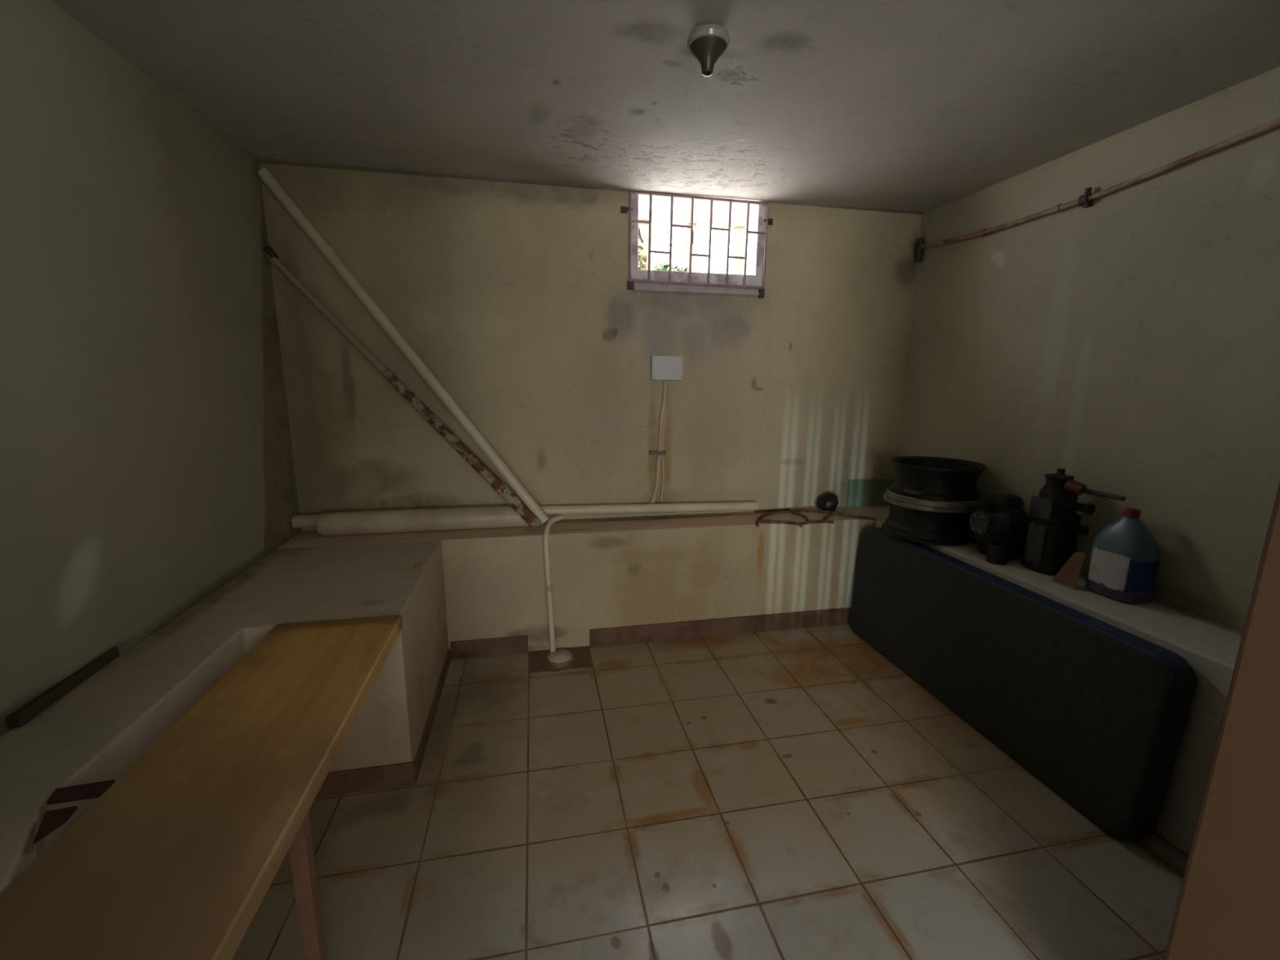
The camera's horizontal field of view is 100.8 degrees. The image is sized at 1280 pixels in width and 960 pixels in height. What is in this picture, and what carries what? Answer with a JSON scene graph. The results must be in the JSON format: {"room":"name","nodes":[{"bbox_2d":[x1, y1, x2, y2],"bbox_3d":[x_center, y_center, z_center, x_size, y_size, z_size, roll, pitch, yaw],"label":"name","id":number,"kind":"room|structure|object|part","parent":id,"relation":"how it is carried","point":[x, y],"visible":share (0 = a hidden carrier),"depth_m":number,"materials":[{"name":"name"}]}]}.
{"room":"basement storage room","nodes":[
{"label":"basement storage room","id":0,"kind":"room"},
{"bbox_2d":[0,0,302,736],"bbox_3d":[-1.460,0.019,1.056,0.200,2.252,3.359,-2,11,-11],"label":"wall","id":1,"kind":"structure","parent":0,"point":[147,460],"depth_m":1.47,"materials":[{"name":"paint"}]},
{"bbox_2d":[277,506,889,658],"bbox_3d":[-0.035,0.523,2.848,3.263,0.605,0.283,-2,11,-11],"label":"wall","id":2,"kind":"structure","parent":0,"point":[618,571],"depth_m":2.71,"materials":[{"name":"paint"}]},
{"bbox_2d":[291,504,540,535],"bbox_3d":[-1.071,0.197,2.600,1.141,0.110,0.110,-2,11,-11],"label":"pipe","id":3,"kind":"object","parent":2,"relation":"on","point":[355,522],"visible":0.94,"depth_m":2.55,"materials":[{"name":"white plastic"}]},
{"bbox_2d":[450,635,528,659],"bbox_3d":[-0.739,0.824,2.610,0.366,0.092,0.010,-2,11,-11],"label":"baseboard","id":4,"kind":"structure","parent":2,"relation":"attached to","point":[475,648],"depth_m":2.60,"materials":[{"name":"tile"}]},
{"bbox_2d":[542,515,562,652],"bbox_3d":[-0.435,0.523,2.664,0.054,0.669,0.192,2,11,8],"label":"drain pipe","id":5,"kind":"object","parent":2,"relation":"attached to","point":[546,533],"visible":0.98,"depth_m":2.58,"materials":[{"name":"white plastic"}]},
{"bbox_2d":[539,501,758,515],"bbox_3d":[0.068,0.153,2.861,1.198,0.071,0.049,-2,11,-11],"label":"horizontal pipe","id":6,"kind":"object","parent":2,"relation":"on","point":[715,506],"visible":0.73,"depth_m":2.84,"materials":[{"name":"white plastic"}]},
{"bbox_2d":[589,607,850,647],"bbox_3d":[0.505,0.786,2.857,1.555,0.095,0.012,-2,11,-11],"label":"baseboard","id":7,"kind":"structure","parent":2,"relation":"attached to","point":[788,620],"depth_m":2.83,"materials":[{"name":"tile"}]},
{"bbox_2d":[754,508,790,512],"bbox_3d":[0.763,0.176,3.047,0.220,0.012,0.012,-3,11,-15],"label":"rod","id":8,"kind":"object","parent":2,"relation":"on","point":[782,509],"visible":0.92,"depth_m":3.04,"materials":[{"name":"brown metal"}]},
{"bbox_2d":[755,509,876,527],"bbox_3d":[0.923,0.208,2.894,0.670,0.038,0.262,-2,11,-11],"label":"wire frame","id":9,"kind":"object","parent":2,"relation":"on","point":[797,512],"visible":1,"depth_m":2.89,"materials":[{"name":"brown metal"}]},
{"bbox_2d":[816,493,838,511],"bbox_3d":[1.085,0.132,3.070,0.122,0.116,0.117,2,11,9],"label":"ball","id":10,"kind":"object","parent":2,"relation":"on","point":[828,501],"visible":0.94,"depth_m":3.04,"materials":[{"name":"black metal"}]},
{"bbox_2d":[846,478,894,507],"bbox_3d":[1.385,0.078,3.176,0.307,0.168,0.012,-2,11,-11],"label":"panel","id":11,"kind":"object","parent":2,"relation":"on","point":[860,492],"visible":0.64,"depth_m":3.17,"materials":[{"name":"green glass"}]},
{"bbox_2d":[258,163,921,531],"bbox_3d":[-0.078,-0.333,2.933,3.663,2.252,0.240,-2,11,-11],"label":"wall","id":12,"kind":"structure","parent":0,"point":[515,297],"depth_m":2.69,"materials":[{"name":"beige paint"}]},
{"bbox_2d":[262,245,540,528],"bbox_3d":[-1.070,-0.394,2.477,1.169,1.290,0.059,0,11,-3],"label":"diagonal pipe","id":13,"kind":"object","parent":12,"relation":"attached to","point":[517,504],"visible":1,"depth_m":2.47,"materials":[{"name":"metal"}]},
{"bbox_2d":[257,168,548,524],"bbox_3d":[-1.042,-0.555,2.453,1.191,1.584,0.048,0,11,-4],"label":"diagonal pipe","id":14,"kind":"object","parent":12,"relation":"attached to","point":[264,174],"visible":1,"depth_m":2.41,"materials":[{"name":"white plastic"}]},
{"bbox_2d":[647,382,667,503],"bbox_3d":[0.091,-0.183,2.856,0.112,0.681,0.032,-2,11,-11],"label":"cable conduit","id":15,"kind":"object","parent":12,"relation":"attached to","point":[660,452],"visible":0.96,"depth_m":2.86,"materials":[{"name":"beige plastic"}]},
{"bbox_2d":[650,355,684,380],"bbox_3d":[0.140,-0.587,2.776,0.170,0.125,0.053,-2,11,-11],"label":"junction box","id":16,"kind":"object","parent":12,"relation":"attached to","point":[663,367],"visible":1,"depth_m":2.75,"materials":[{"name":"grey plastic"}]},
{"bbox_2d":[628,193,766,297],"bbox_3d":[0.292,-1.199,2.746,0.723,0.470,0.116,-2,11,-11],"label":"window","id":17,"kind":"structure","parent":12,"relation":"in","point":[755,278],"depth_m":2.74,"materials":[{"name":"grey paint"}]},
{"bbox_3d":[0.299,-0.987,2.744,0.670,0.054,0.030,-2,11,-11],"label":"sill","id":18,"kind":"part","parent":17,"relation":"part of","materials":[{"name":"grey concrete"}]},
{"bbox_2d":[620,190,773,298],"bbox_3d":[0.300,-1.191,2.703,0.804,0.476,0.031,-2,11,-11],"label":"window grille","id":19,"kind":"object","parent":17,"relation":"attached to","point":[630,282],"visible":1,"depth_m":2.69,"materials":[{"name":"metal"}]},
{"bbox_3d":[0.262,-1.227,2.679,0.016,0.060,0.014,-2,11,-11],"label":"lock plate","id":20,"kind":"part","parent":19,"relation":"part of","materials":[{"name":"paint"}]},
{"bbox_2d":[51,0,1279,216],"bbox_3d":[0.244,-1.214,1.185,3.663,0.150,3.399,-2,11,-11],"label":"ceiling","id":21,"kind":"structure","parent":0,"point":[918,107],"depth_m":1.63,"materials":[{"name":"paint"}]},
{"bbox_2d":[687,23,729,76],"bbox_3d":[0.180,-1.130,1.402,0.112,0.099,0.112,-2,11,-11],"label":"ceiling light","id":22,"kind":"object","parent":21,"relation":"attached to","point":[707,42],"depth_m":1.37,"materials":[{"name":"metal"}]},
{"bbox_2d":[689,35,727,76],"bbox_3d":[0.180,-1.113,1.405,0.100,0.065,0.100,-2,11,-11],"label":"socket","id":23,"kind":"object","parent":22,"relation":"attached to","point":[707,49],"depth_m":1.38,"materials":[{"name":"metal"}]},
{"bbox_2d":[231,623,1188,959],"bbox_3d":[0.228,1.123,1.618,3.663,0.100,3.359,-2,11,-11],"label":"floor","id":24,"kind":"structure","parent":0,"point":[793,793],"depth_m":1.60,"materials":[{"name":"white tile"}]},
{"bbox_2d":[0,614,402,959],"bbox_3d":[-0.759,0.897,0.853,0.358,0.617,1.762,-2,11,-11],"label":"wooden table","id":25,"kind":"object","parent":24,"relation":"on","point":[177,860],"visible":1,"depth_m":0.92,"materials":[{"name":"orange wood"}]},
{"bbox_3d":[-0.639,0.886,1.033,0.031,0.573,0.031,-2,11,-11],"label":"leg","id":26,"kind":"part","parent":25,"relation":"part of","materials":[{"name":"brown wood"}]},
{"bbox_2d":[0,540,450,894],"bbox_3d":[-0.998,0.839,1.173,0.700,0.605,2.674,-2,11,-11],"label":"bench","id":27,"kind":"object","parent":24,"relation":"on","point":[97,731],"visible":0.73,"depth_m":1.69,"materials":[{"name":"concrete"}]},
{"bbox_2d":[33,805,77,844],"bbox_3d":[-0.991,0.581,0.902,0.040,0.006,0.076,-8,14,-37],"label":"shard","id":28,"kind":"object","parent":27,"relation":"on","point":[52,820],"visible":1,"depth_m":0.90},
{"bbox_2d":[6,646,119,728],"bbox_3d":[-1.376,0.491,1.286,0.025,0.030,0.310,-2,11,-11],"label":"batten","id":29,"kind":"object","parent":27,"relation":"on","point":[23,715],"visible":1,"depth_m":1.24,"materials":[{"name":"brown wood"}]},
{"bbox_2d":[46,779,115,804],"bbox_3d":[-1.023,0.569,0.965,0.087,0.006,0.040,-2,11,-11],"label":"shard","id":30,"kind":"object","parent":27,"relation":"on","point":[91,790],"visible":1,"depth_m":0.96},
{"bbox_3d":[-1.059,0.919,2.131,0.451,0.083,0.817,-2,11,-11],"label":"tile skirting","id":31,"kind":"part","parent":27,"relation":"part of","materials":[{"name":"tile"}]},
{"bbox_2d":[546,648,572,662],"bbox_3d":[-0.396,0.861,2.619,0.124,0.022,0.124,-2,11,-11],"label":"lump","id":32,"kind":"object","parent":24,"relation":"on","point":[559,655],"visible":0.98,"depth_m":2.60,"materials":[{"name":"beige concrete"}]},
{"bbox_2d":[848,527,1197,839],"bbox_3d":[1.361,0.665,2.206,0.148,0.601,1.445,-2,11,-11],"label":"mattress","id":33,"kind":"object","parent":24,"relation":"on","point":[1096,710],"visible":0.99,"depth_m":1.84,"materials":[{"name":"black fabric"}]},
{"bbox_2d":[875,519,1243,856],"bbox_3d":[1.681,0.735,1.827,0.304,0.604,2.434,-2,11,-11],"label":"bench","id":34,"kind":"object","parent":24,"relation":"on","point":[1211,647],"visible":0.15,"depth_m":1.58,"materials":[{"name":"paint"}]},
{"bbox_2d":[880,492,979,546],"bbox_3d":[1.431,0.178,2.631,0.419,0.179,0.419,-2,11,-11],"label":"wheel","id":35,"kind":"object","parent":34,"relation":"on","point":[926,525],"visible":0.75,"depth_m":2.48,"materials":[{"name":"grey metal"}]},
{"bbox_2d":[885,456,986,508],"bbox_3d":[1.442,0.002,2.594,0.419,0.180,0.419,-2,11,-11],"label":"wheel","id":36,"kind":"object","parent":35,"relation":"on","point":[925,481],"visible":0.98,"depth_m":2.46,"materials":[{"name":"grey metal"}]},
{"bbox_2d":[967,492,1031,564],"bbox_3d":[1.552,0.198,2.297,0.262,0.270,0.228,-2,11,-11],"label":"gearbox casting","id":37,"kind":"object","parent":34,"relation":"on","point":[1000,529],"visible":0.94,"depth_m":2.24,"materials":[{"name":"grey metal"}]},
{"bbox_3d":[1.581,0.223,2.325,0.190,0.210,0.190,-2,11,-11],"label":"casing","id":38,"kind":"part","parent":37,"relation":"part of","materials":[{"name":"black metal"}]},
{"bbox_2d":[1051,551,1086,589],"bbox_3d":[1.613,0.329,1.981,0.051,0.130,0.091,-2,11,-11],"label":"scrap","id":39,"kind":"object","parent":34,"relation":"on","point":[1068,575],"visible":1,"depth_m":1.98,"materials":[{"name":"brown wood"}]},
{"bbox_2d":[1020,468,1125,575],"bbox_3d":[1.670,0.175,2.042,0.156,0.415,0.314,-2,11,-11],"label":"pump","id":40,"kind":"object","parent":34,"relation":"on","point":[1051,540],"visible":0.98,"depth_m":2.07,"materials":[{"name":"black metal"}]},
{"bbox_3d":[1.584,0.204,2.112,0.014,0.270,0.090,-2,11,-11],"label":"plate","id":41,"kind":"part","parent":40,"relation":"part of","materials":[{"name":"grey metal"}]},
{"bbox_2d":[1071,524,1088,535],"bbox_3d":[1.697,0.189,2.059,0.041,0.041,0.065,-3,11,-17],"label":"outlet","id":42,"kind":"object","parent":40,"relation":"attached to","point":[1082,530],"depth_m":2.03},
{"bbox_2d":[1072,502,1094,515],"bbox_3d":[1.698,0.105,2.045,0.046,0.046,0.080,-3,11,-16],"label":"outlet","id":43,"kind":"object","parent":40,"relation":"attached to","point":[1088,508],"depth_m":2.02,"materials":[{"name":"black metal"}]},
{"bbox_3d":[1.679,0.043,1.941,0.028,0.032,0.166,-4,12,-21],"label":"lever","id":44,"kind":"part","parent":40,"relation":"part of","materials":[{"name":"grey metal"}]},
{"bbox_2d":[1084,507,1159,603],"bbox_3d":[1.713,0.257,1.873,0.131,0.318,0.167,-2,11,-11],"label":"plastic jug","id":45,"kind":"object","parent":34,"relation":"on","point":[1124,562],"visible":1,"depth_m":1.83,"materials":[{"name":"blue plastic"}]},
{"bbox_2d":[897,66,1279,631],"bbox_3d":[1.935,-0.082,1.732,0.200,2.252,3.359,-2,11,-11],"label":"wall","id":46,"kind":"structure","parent":0,"point":[1127,343],"depth_m":1.91,"materials":[{"name":"paint"}]},
{"bbox_2d":[915,117,1279,262],"bbox_3d":[1.744,-1.093,1.925,0.040,0.160,2.089,-2,11,-11],"label":"pipe","id":47,"kind":"object","parent":46,"relation":"attached to","point":[1086,200],"visible":1,"depth_m":1.99,"materials":[{"name":"metal"}]},
{"bbox_3d":[0.549,0.266,-0.126,3.263,2.252,0.200,-2,11,-11],"label":"wall","id":48,"kind":"structure","parent":0,"visible":0},
{"bbox_2d":[1163,480,1279,959],"bbox_3d":[1.120,0.284,0.490,0.040,1.968,0.758,-6,13,-29],"label":"door","id":49,"kind":"structure","parent":48,"relation":"in","point":[1228,908],"depth_m":0.82,"materials":[{"name":"brown wood"}]},
{"label":"outside","id":50,"kind":"structure","parent":0,"visible":0},
{"bbox_3d":[-0.280,-1.569,6.023,10.000,0.100,6.251,-2,11,-11],"label":"ground","id":51,"kind":"structure","parent":50,"visible":0},
{"bbox_2d":[638,243,647,269],"bbox_3d":[0.002,-1.189,3.019,0.099,0.303,0.095,-2,11,-11],"label":"climbing plant","id":52,"kind":"object","parent":51,"relation":"on","point":[644,258],"visible":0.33,"depth_m":3.00,"materials":[{"name":"green plant"}]},
{"bbox_2d":[653,260,688,271],"bbox_3d":[0.176,-1.151,3.069,0.243,0.214,0.109,-2,11,-11],"label":"leafy weed","id":53,"kind":"object","parent":51,"relation":"on","point":[665,266],"visible":0.23,"depth_m":3.04,"materials":[{"name":"green plant"}]},
{"bbox_2d":[638,208,746,274],"bbox_3d":[0.274,-1.443,3.517,0.900,0.615,0.080,-2,11,-11],"label":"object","id":54,"kind":"object","parent":51,"relation":"on","point":[738,223],"visible":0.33,"depth_m":3.47,"materials":[{"name":"white"}]},
{"bbox_3d":[0.016,-1.403,3.471,0.075,0.550,0.060,-2,11,-11],"label":"post","id":55,"kind":"part","parent":54,"relation":"part of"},
{"bbox_3d":[0.184,-1.544,3.478,0.265,0.017,0.020,-2,11,-11],"label":"cross rail","id":56,"kind":"part","parent":54,"relation":"part of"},
{"bbox_3d":[0.338,-1.413,3.535,0.052,0.550,0.060,-2,11,-11],"label":"post","id":57,"kind":"part","parent":54,"relation":"part of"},
{"bbox_3d":[0.665,-1.422,3.601,0.058,0.550,0.060,-2,11,-11],"label":"post","id":58,"kind":"part","parent":54,"relation":"part of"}
]}

